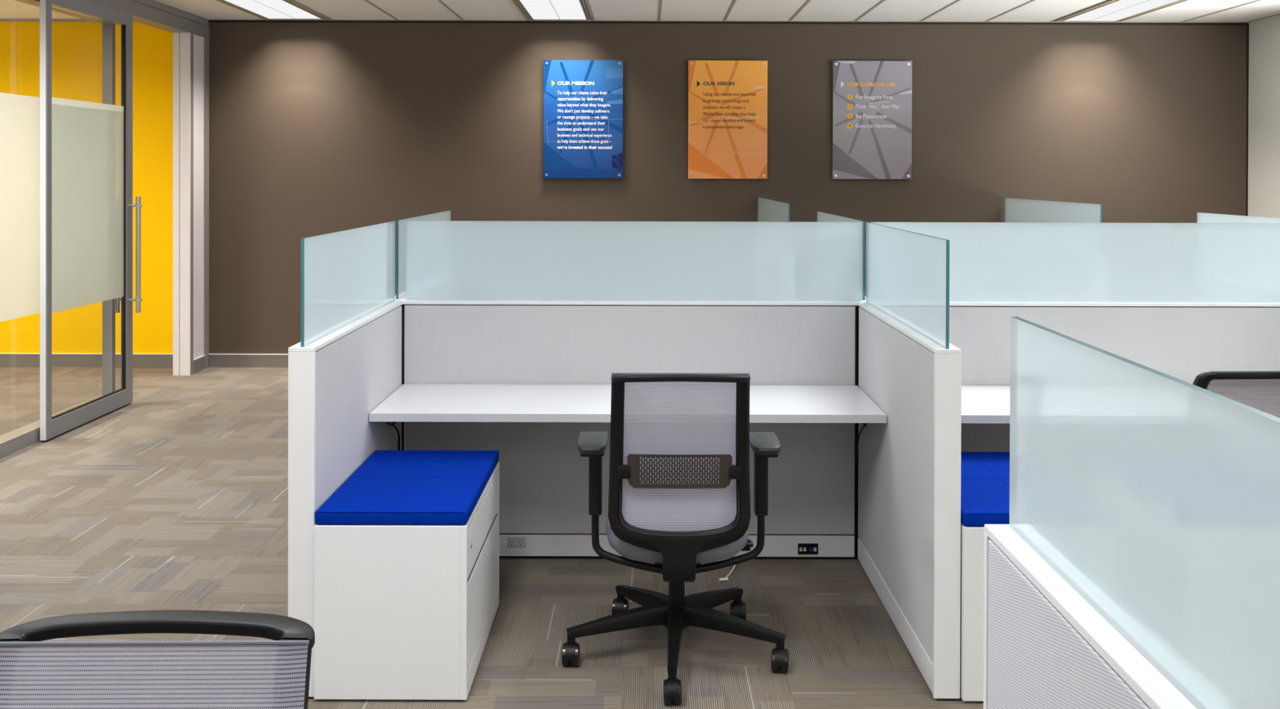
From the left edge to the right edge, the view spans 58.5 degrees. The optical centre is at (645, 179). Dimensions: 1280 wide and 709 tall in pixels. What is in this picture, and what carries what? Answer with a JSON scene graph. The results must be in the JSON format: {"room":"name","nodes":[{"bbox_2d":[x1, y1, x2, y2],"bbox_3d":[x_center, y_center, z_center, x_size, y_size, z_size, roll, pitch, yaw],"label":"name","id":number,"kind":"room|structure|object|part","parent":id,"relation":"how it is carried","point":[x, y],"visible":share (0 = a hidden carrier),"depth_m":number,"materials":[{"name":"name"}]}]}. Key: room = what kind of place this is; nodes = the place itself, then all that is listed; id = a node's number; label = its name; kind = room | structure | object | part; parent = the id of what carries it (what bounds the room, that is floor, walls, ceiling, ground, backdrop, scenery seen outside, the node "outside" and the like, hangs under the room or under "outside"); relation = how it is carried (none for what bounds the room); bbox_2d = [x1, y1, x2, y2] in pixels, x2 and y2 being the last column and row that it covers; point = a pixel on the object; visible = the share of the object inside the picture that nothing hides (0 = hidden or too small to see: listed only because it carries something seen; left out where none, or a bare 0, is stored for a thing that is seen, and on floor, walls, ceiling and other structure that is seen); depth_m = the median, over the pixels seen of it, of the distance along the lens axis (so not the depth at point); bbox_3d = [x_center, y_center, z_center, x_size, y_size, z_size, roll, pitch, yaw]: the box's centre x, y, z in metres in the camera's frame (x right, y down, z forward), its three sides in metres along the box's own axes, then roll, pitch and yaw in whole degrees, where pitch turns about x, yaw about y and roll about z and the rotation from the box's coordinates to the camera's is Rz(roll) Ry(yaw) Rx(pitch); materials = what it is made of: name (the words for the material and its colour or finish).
{"room":"open-plan office","nodes":[
{"label":"open-plan office","id":0,"kind":"room"},
{"bbox_2d":[193,34,204,359],"bbox_3d":[-3.532,0.183,8.886,0.113,2.606,0.370,0,0,0],"label":"wall","id":1,"kind":"structure","parent":0,"point":[198,41],"depth_m":8.89,"materials":[{"name":"white paint"}]},
{"bbox_2d":[88,0,208,38],"bbox_3d":[-3.528,-1.185,7.228,0.138,0.151,3.670,0,0,0],"label":"trim","id":2,"kind":"structure","parent":1,"relation":"attached to","point":[153,13],"depth_m":8.22,"materials":[{"name":"grey metal"}]},
{"bbox_2d":[173,32,191,375],"bbox_3d":[-3.528,0.184,8.695,0.129,2.606,0.012,0,0,0],"label":"column","id":3,"kind":"structure","parent":1,"relation":"attached to","point":[181,41],"depth_m":8.69,"materials":[{"name":"white paint"}]},
{"bbox_2d":[193,355,204,373],"bbox_3d":[-3.474,1.433,8.882,0.011,0.107,0.231,0,0,0],"label":"baseboard","id":4,"kind":"structure","parent":1,"relation":"attached to","point":[198,362],"depth_m":8.88,"materials":[{"name":"grey rubber"}]},
{"bbox_2d":[190,33,208,374],"bbox_3d":[-3.470,0.183,8.886,0.012,2.606,0.370,0,0,0],"label":"trim","id":5,"kind":"structure","parent":1,"relation":"attached to","point":[206,276],"depth_m":9.00,"materials":[{"name":"grey metal"}]},
{"bbox_2d":[0,366,983,708],"bbox_3d":[-0.956,1.592,2.445,11.697,0.120,13.470,0,0,0],"label":"floor","id":6,"kind":"structure","parent":0,"point":[175,496],"depth_m":4.42,"materials":[{"name":"carpet"}]},
{"bbox_2d":[40,0,142,439],"bbox_3d":[-3.432,0.191,7.077,0.182,2.588,1.099,0,0,0],"label":"door","id":7,"kind":"structure","parent":6,"relation":"on","point":[86,205],"depth_m":7.02,"materials":[{"name":"metal"}]},
{"bbox_3d":[-3.501,0.494,7.578,0.031,0.770,0.031,0,0,0],"label":"pull handle","id":8,"kind":"part","parent":7,"relation":"part of","materials":[{"name":"metal"}]},
{"bbox_3d":[-3.363,0.494,7.578,0.031,0.770,0.031,0,0,0],"label":"pull handle","id":9,"kind":"part","parent":7,"relation":"part of","materials":[{"name":"metal"}]},
{"bbox_2d":[0,609,315,708],"bbox_3d":[-0.592,1.054,1.117,0.691,0.974,0.788,0,0,-1],"label":"office chair","id":10,"kind":"object","parent":6,"relation":"on","point":[35,673],"visible":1,"depth_m":1.41,"materials":[{"name":"grey fabric"}]},
{"bbox_3d":[-0.623,0.579,1.471,0.404,0.028,0.073,0,0,-1],"label":"rail","id":11,"kind":"part","parent":10,"relation":"part of","materials":[{"name":"black plastic"}]},
{"bbox_2d":[288,220,402,697],"bbox_3d":[-1.011,0.843,3.973,0.077,1.351,1.235,0,0,0],"label":"partition panel","id":12,"kind":"object","parent":6,"relation":"on","point":[346,361],"visible":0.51,"depth_m":3.61,"materials":[{"name":"grey fabric"}]},
{"bbox_3d":[-1.011,1.012,3.363,0.077,1.014,0.014,0,0,0],"label":"post","id":13,"kind":"part","parent":12,"relation":"part of","materials":[{"name":"white metal"}]},
{"bbox_2d":[313,449,499,699],"bbox_3d":[-0.745,1.241,3.713,0.450,0.553,0.745,0,0,0],"label":"pedestal","id":14,"kind":"object","parent":6,"relation":"on","point":[406,548],"visible":1,"depth_m":3.34,"materials":[{"name":"metal"}]},
{"bbox_2d":[315,449,498,524],"bbox_3d":[-0.745,0.986,3.712,0.445,0.042,0.743,0,0,0],"label":"cushion","id":15,"kind":"object","parent":14,"relation":"on","point":[391,486],"depth_m":3.57,"materials":[{"name":"blue fabric"}]},
{"bbox_3d":[-0.532,1.263,3.713,0.020,0.509,0.745,0,0,0],"label":"frame","id":16,"kind":"part","parent":14,"relation":"part of","materials":[{"name":"white metal"}]},
{"bbox_3d":[-0.533,1.029,3.712,0.013,0.005,0.685,0,0,0],"label":"finger pull","id":17,"kind":"part","parent":14,"relation":"part of","materials":[{"name":"white metal"}]},
{"bbox_3d":[-0.534,1.187,3.713,0.013,0.005,0.685,0,0,0],"label":"finger pull","id":18,"kind":"part","parent":14,"relation":"part of","materials":[{"name":"white metal"}]},
{"bbox_3d":[-0.533,1.319,3.714,0.019,0.258,0.713,0,0,0],"label":"drawer","id":19,"kind":"part","parent":14,"relation":"part of","materials":[{"name":"white metal"}]},
{"bbox_3d":[-0.533,1.103,3.712,0.019,0.142,0.713,0,0,0],"label":"drawer","id":20,"kind":"part","parent":14,"relation":"part of","materials":[{"name":"white metal"}]},
{"bbox_2d":[395,210,450,298],"bbox_3d":[-1.011,0.836,5.279,0.077,1.351,1.253,0,0,0],"label":"partition panel","id":21,"kind":"object","parent":6,"relation":"on","point":[401,224],"visible":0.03,"depth_m":4.73,"materials":[{"name":"clear glass"}]},
{"bbox_2d":[394,220,862,558],"bbox_3d":[-0.090,0.842,4.614,1.920,1.351,0.077,0,0,0],"label":"partition panel","id":22,"kind":"object","parent":6,"relation":"on","point":[501,302],"visible":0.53,"depth_m":4.58,"materials":[{"name":"grey fabric"}]},
{"bbox_2d":[507,537,524,546],"bbox_3d":[-0.517,1.453,4.577,0.068,0.036,0.004,0,0,0],"label":"power outlet","id":23,"kind":"object","parent":22,"relation":"attached to","point":[512,542],"visible":1,"depth_m":4.58,"materials":[{"name":"grey plastic"}]},
{"bbox_2d":[368,383,887,426],"bbox_3d":[-0.061,0.880,4.292,1.818,0.120,0.560,0,0,0],"label":"desk","id":24,"kind":"object","parent":22,"relation":"attached to","point":[446,402],"visible":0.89,"depth_m":4.18,"materials":[{"name":"white laminate"}]},
{"bbox_2d":[385,421,399,449],"bbox_3d":[-0.949,1.140,4.368,0.014,0.565,0.347,0,0,4],"label":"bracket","id":25,"kind":"object","parent":24,"relation":"hanging from","point":[387,422],"visible":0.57,"depth_m":4.37,"materials":[{"name":"black plastic"}]},
{"bbox_2d":[854,422,866,479],"bbox_3d":[0.826,1.028,4.375,0.021,0.336,0.383,0,0,5],"label":"support bracket","id":26,"kind":"object","parent":24,"relation":"hanging from","point":[864,424],"visible":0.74,"depth_m":4.48,"materials":[{"name":"black metal"}]},
{"bbox_2d":[741,538,751,550],"bbox_3d":[0.403,1.461,4.577,0.040,0.044,0.004,0,0,0],"label":"power outlet","id":27,"kind":"object","parent":22,"relation":"attached to","point":[744,548],"visible":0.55,"depth_m":4.57,"materials":[{"name":"black plastic"}]},
{"bbox_2d":[798,542,817,554],"bbox_3d":[0.651,1.476,4.576,0.080,0.043,0.006,0,0,0],"label":"outlet","id":28,"kind":"object","parent":22,"relation":"attached to","point":[803,548],"visible":1,"depth_m":4.57,"materials":[{"name":"black plastic"}]},
{"bbox_2d":[561,372,789,704],"bbox_3d":[0.095,1.041,3.634,0.711,0.974,0.758,0,0,0],"label":"office chair","id":29,"kind":"object","parent":6,"relation":"on","point":[679,500],"visible":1,"depth_m":3.42,"materials":[{"name":"black plastic"}]},
{"bbox_2d":[564,641,576,664],"bbox_3d":[-0.234,1.486,3.599,0.033,0.074,0.076,0,0,0],"label":"caster","id":30,"kind":"object","parent":29,"relation":"attached to","point":[570,646],"depth_m":3.57,"materials":[{"name":"black plastic"}]},
{"bbox_2d":[614,596,626,612],"bbox_3d":[-0.087,1.484,3.976,0.031,0.074,0.075,0,0,8],"label":"caster","id":31,"kind":"object","parent":29,"relation":"attached to","point":[620,602],"depth_m":3.95,"materials":[{"name":"black plastic"}]},
{"bbox_2d":[666,677,678,702],"bbox_3d":[0.079,1.489,3.341,0.033,0.074,0.076,0,0,0],"label":"caster","id":32,"kind":"object","parent":29,"relation":"attached to","point":[672,682],"depth_m":3.31,"materials":[{"name":"black plastic"}]},
{"bbox_3d":[0.101,1.121,3.686,0.456,0.107,0.500,0,0,0],"label":"seat","id":33,"kind":"part","parent":29,"relation":"part of","materials":[{"name":"grey fabric"}]},
{"bbox_3d":[0.102,0.845,3.373,0.426,0.554,0.133,0,0,0],"label":"frame","id":34,"kind":"part","parent":29,"relation":"part of","materials":[{"name":"black plastic"}]},
{"bbox_3d":[0.102,0.570,3.288,0.404,0.028,0.073,0,0,0],"label":"rail","id":35,"kind":"part","parent":29,"relation":"part of","materials":[{"name":"black plastic"}]},
{"bbox_3d":[0.222,1.411,3.840,0.058,0.093,0.335,0,0,39],"label":"leg","id":36,"kind":"part","parent":29,"relation":"part of","materials":[{"name":"black plastic"}]},
{"bbox_2d":[733,600,742,617],"bbox_3d":[0.319,1.486,3.951,0.031,0.074,0.075,0,0,0],"label":"caster","id":37,"kind":"object","parent":29,"relation":"attached to","point":[737,604],"depth_m":3.92,"materials":[{"name":"black plastic"}]},
{"bbox_3d":[0.260,1.182,3.724,0.181,0.020,0.033,0,0,-1],"label":"height lever","id":38,"kind":"part","parent":29,"relation":"part of","materials":[{"name":"black plastic"}]},
{"bbox_2d":[774,646,785,670],"bbox_3d":[0.419,1.488,3.559,0.031,0.074,0.075,0,0,10],"label":"caster","id":39,"kind":"object","parent":29,"relation":"attached to","point":[780,651],"depth_m":3.53,"materials":[{"name":"black plastic"}]},
{"bbox_2d":[719,553,737,581],"bbox_3d":[0.336,1.495,4.447,0.035,0.053,0.254,0,0,20],"label":"cable","id":40,"kind":"object","parent":6,"relation":"on","point":[726,578],"visible":0.6,"depth_m":4.36,"materials":[{"name":"white plastic"}]},
{"bbox_2d":[757,196,789,221],"bbox_3d":[0.893,0.820,8.095,0.077,1.358,1.920,0,0,0],"label":"partition panel","id":41,"kind":"object","parent":6,"relation":"on","point":[768,210],"visible":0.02,"depth_m":8.04,"materials":[{"name":"clear glass"}]},
{"bbox_2d":[817,211,866,300],"bbox_3d":[0.888,0.841,5.279,0.077,1.351,1.253,0,0,0],"label":"partition panel","id":42,"kind":"object","parent":6,"relation":"on","point":[821,216],"visible":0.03,"depth_m":4.77,"materials":[{"name":"clear glass"}]},
{"bbox_2d":[857,222,961,699],"bbox_3d":[0.888,0.849,3.973,0.077,1.351,1.235,0,0,0],"label":"partition panel","id":43,"kind":"object","parent":6,"relation":"on","point":[909,464],"visible":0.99,"depth_m":3.66,"materials":[{"name":"grey fabric"}]},
{"bbox_3d":[0.888,1.017,3.363,0.077,1.014,0.014,0,0,0],"label":"post","id":44,"kind":"part","parent":43,"relation":"part of","materials":[{"name":"white metal"}]},
{"bbox_2d":[960,451,1009,701],"bbox_3d":[1.155,1.246,3.713,0.450,0.553,0.745,0,0,0],"label":"pedestal","id":45,"kind":"object","parent":6,"relation":"on","point":[984,475],"visible":0.13,"depth_m":3.34,"materials":[{"name":"metal"}]},
{"bbox_2d":[960,451,1009,525],"bbox_3d":[1.154,0.992,3.712,0.445,0.042,0.743,0,0,0],"label":"cushion","id":46,"kind":"object","parent":45,"relation":"on","point":[984,475],"depth_m":3.60,"materials":[{"name":"blue fabric"}]},
{"bbox_2d":[1004,197,1102,222],"bbox_3d":[2.846,0.826,8.095,0.077,1.358,1.920,0,0,0],"label":"partition panel","id":47,"kind":"object","parent":6,"relation":"on","point":[1016,210],"visible":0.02,"depth_m":8.03,"materials":[{"name":"clear glass"}]},
{"bbox_2d":[856,222,1279,558],"bbox_3d":[1.867,0.848,4.614,2.034,1.351,0.077,0,0,0],"label":"partition panel","id":48,"kind":"object","parent":6,"relation":"on","point":[1183,301],"visible":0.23,"depth_m":4.61,"materials":[{"name":"grey fabric"}]},
{"bbox_2d":[960,385,1009,422],"bbox_3d":[1.867,0.885,4.292,1.876,0.120,0.560,0,0,0],"label":"desk","id":49,"kind":"object","parent":48,"relation":"attached to","point":[980,403],"visible":0.02,"depth_m":4.19,"materials":[{"name":"white laminate"}]},
{"bbox_2d":[983,316,1279,708],"bbox_3d":[0.536,0.873,0.920,0.077,1.338,1.530,0,0,0],"label":"partition panel","id":50,"kind":"object","parent":6,"relation":"on","point":[1135,563],"visible":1,"depth_m":1.25,"materials":[{"name":"glass"}]},
{"bbox_3d":[0.536,1.026,1.679,0.077,1.014,0.014,0,0,0],"label":"post","id":51,"kind":"part","parent":50,"relation":"part of","materials":[{"name":"white metal"}]},
{"bbox_2d":[1192,370,1279,417],"bbox_3d":[1.814,1.044,3.691,0.691,0.977,0.737,0,0,-3],"label":"office chair","id":52,"kind":"object","parent":6,"relation":"on","point":[1258,389],"visible":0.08,"depth_m":3.37,"materials":[{"name":"grey fabric"}]},
{"bbox_3d":[1.802,0.842,3.388,0.426,0.568,0.135,0,0,-3],"label":"frame","id":53,"kind":"part","parent":52,"relation":"part of","materials":[{"name":"black plastic"}]},
{"bbox_3d":[1.806,0.569,3.335,0.312,0.022,0.022,0,0,-3],"label":"rail","id":54,"kind":"part","parent":52,"relation":"part of","materials":[{"name":"black plastic"}]},
{"bbox_2d":[1196,212,1279,222],"bbox_3d":[2.846,0.846,5.279,0.077,1.351,1.253,0,0,0],"label":"partition panel","id":55,"kind":"object","parent":6,"relation":"on","point":[1202,217],"visible":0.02,"depth_m":5.55,"materials":[{"name":"clear glass"}]},
{"bbox_2d":[0,21,1247,353],"bbox_3d":[-1.012,0.113,9.121,11.577,2.757,0.100,0,0,0],"label":"wall","id":56,"kind":"structure","parent":0,"point":[315,128],"depth_m":9.07,"materials":[{"name":"brown paint"}]},
{"bbox_2d":[0,18,134,22],"bbox_3d":[-5.146,-1.267,9.053,3.100,0.020,0.020,0,0,0],"label":"trim","id":57,"kind":"structure","parent":56,"relation":"attached to","point":[1,20],"depth_m":9.04,"materials":[{"name":"metal"}]},
{"bbox_2d":[0,352,173,367],"bbox_3d":[-5.154,1.427,9.071,3.100,0.107,0.016,0,0,0],"label":"baseboard","id":58,"kind":"structure","parent":56,"relation":"attached to","point":[6,359],"depth_m":9.07,"materials":[{"name":"grey rubber"}]},
{"bbox_2d":[208,353,288,367],"bbox_3d":[0.648,1.443,9.071,8.225,0.107,0.016,0,0,0],"label":"baseboard","id":59,"kind":"structure","parent":56,"relation":"attached to","point":[215,360],"depth_m":9.07,"materials":[{"name":"grey rubber"}]},
{"bbox_2d":[542,59,622,177],"bbox_3d":[-0.493,-0.481,9.051,0.628,0.934,0.032,0,0,0],"label":"poster","id":60,"kind":"object","parent":56,"relation":"attached to","point":[583,100],"visible":1,"depth_m":9.04,"materials":[{"name":"metal"}]},
{"bbox_2d":[688,60,767,178],"bbox_3d":[0.652,-0.477,9.051,0.626,0.934,0.032,0,0,0],"label":"poster","id":61,"kind":"object","parent":56,"relation":"attached to","point":[727,100],"visible":1,"depth_m":9.04,"materials":[{"name":"metal"}]},
{"bbox_2d":[208,20,1248,25],"bbox_3d":[0.657,-1.246,9.059,8.247,0.016,0.008,0,0,0],"label":"trim","id":62,"kind":"structure","parent":56,"relation":"attached to","point":[277,21],"depth_m":9.05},
{"bbox_2d":[208,18,1249,22],"bbox_3d":[0.657,-1.258,9.052,8.247,0.006,0.022,0,0,0],"label":"trim","id":63,"kind":"structure","parent":56,"relation":"attached to","point":[208,19],"depth_m":9.04,"materials":[{"name":"metal"}]},
{"bbox_2d":[832,60,911,178],"bbox_3d":[1.795,-0.474,9.051,0.626,0.934,0.032,0,0,0],"label":"poster","id":64,"kind":"object","parent":56,"relation":"attached to","point":[872,100],"visible":1,"depth_m":9.04,"materials":[{"name":"metal"}]},
{"bbox_2d":[0,0,1279,22],"bbox_3d":[-0.948,-1.284,2.427,11.697,0.120,13.470,0,0,0],"label":"ceiling","id":65,"kind":"structure","parent":0,"point":[602,10],"depth_m":8.44,"materials":[{"name":"tile"}]},
{"bbox_2d":[216,0,328,19],"bbox_3d":[-2.736,-1.259,8.195,0.517,0.012,1.525,0,0,0],"label":"recessed light","id":66,"kind":"object","parent":65,"relation":"in","point":[263,9],"visible":1,"depth_m":8.43,"materials":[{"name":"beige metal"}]},
{"bbox_2d":[511,0,593,20],"bbox_3d":[-0.668,-1.253,8.195,0.517,0.012,1.525,0,0,0],"label":"recessed light","id":67,"kind":"object","parent":65,"relation":"in","point":[532,10],"visible":1,"depth_m":8.41,"materials":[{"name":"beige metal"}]},
{"bbox_2d":[292,0,1279,22],"bbox_3d":[0.697,-1.218,2.417,8.167,0.004,13.248,0,0,0],"label":"trim","id":68,"kind":"structure","parent":65,"relation":"attached to","point":[807,2],"depth_m":8.46,"materials":[{"name":"metal"}]},
{"bbox_2d":[1054,0,1187,22],"bbox_3d":[3.468,-1.241,8.195,0.517,0.012,1.525,0,0,0],"label":"recessed light","id":69,"kind":"object","parent":65,"relation":"in","point":[1110,11],"visible":1,"depth_m":8.36,"materials":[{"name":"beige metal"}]},
{"bbox_2d":[1248,14,1279,217],"bbox_3d":[4.837,0.170,2.486,0.120,2.757,13.370,0,0,0],"label":"wall","id":70,"kind":"structure","parent":0,"point":[1264,95],"depth_m":8.82,"materials":[{"name":"white paint"}]},
{"bbox_2d":[1246,25,1248,215],"bbox_3d":[4.773,0.087,9.066,0.008,2.628,0.010,0,0,0],"label":"trim","id":71,"kind":"structure","parent":70,"relation":"attached to","point":[1247,86],"depth_m":9.06,"materials":[{"name":"brown paint"}]},
{"bbox_3d":[-3.530,0.158,0.601,0.120,2.757,9.600,0,0,0],"label":"wall","id":72,"kind":"structure","parent":0,"visible":0},
{"bbox_2d":[0,0,117,458],"bbox_3d":[-3.531,0.205,6.474,0.110,2.592,2.145,0,0,0],"label":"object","id":73,"kind":"structure","parent":72,"relation":"in","point":[20,114],"depth_m":6.49,"materials":[{"name":"glass"}]},
{"bbox_3d":[-3.534,1.461,6.482,0.110,0.080,2.145,0,0,0],"label":"sill rail","id":74,"kind":"part","parent":73,"relation":"part of","materials":[{"name":"grey metal"}]}
]}

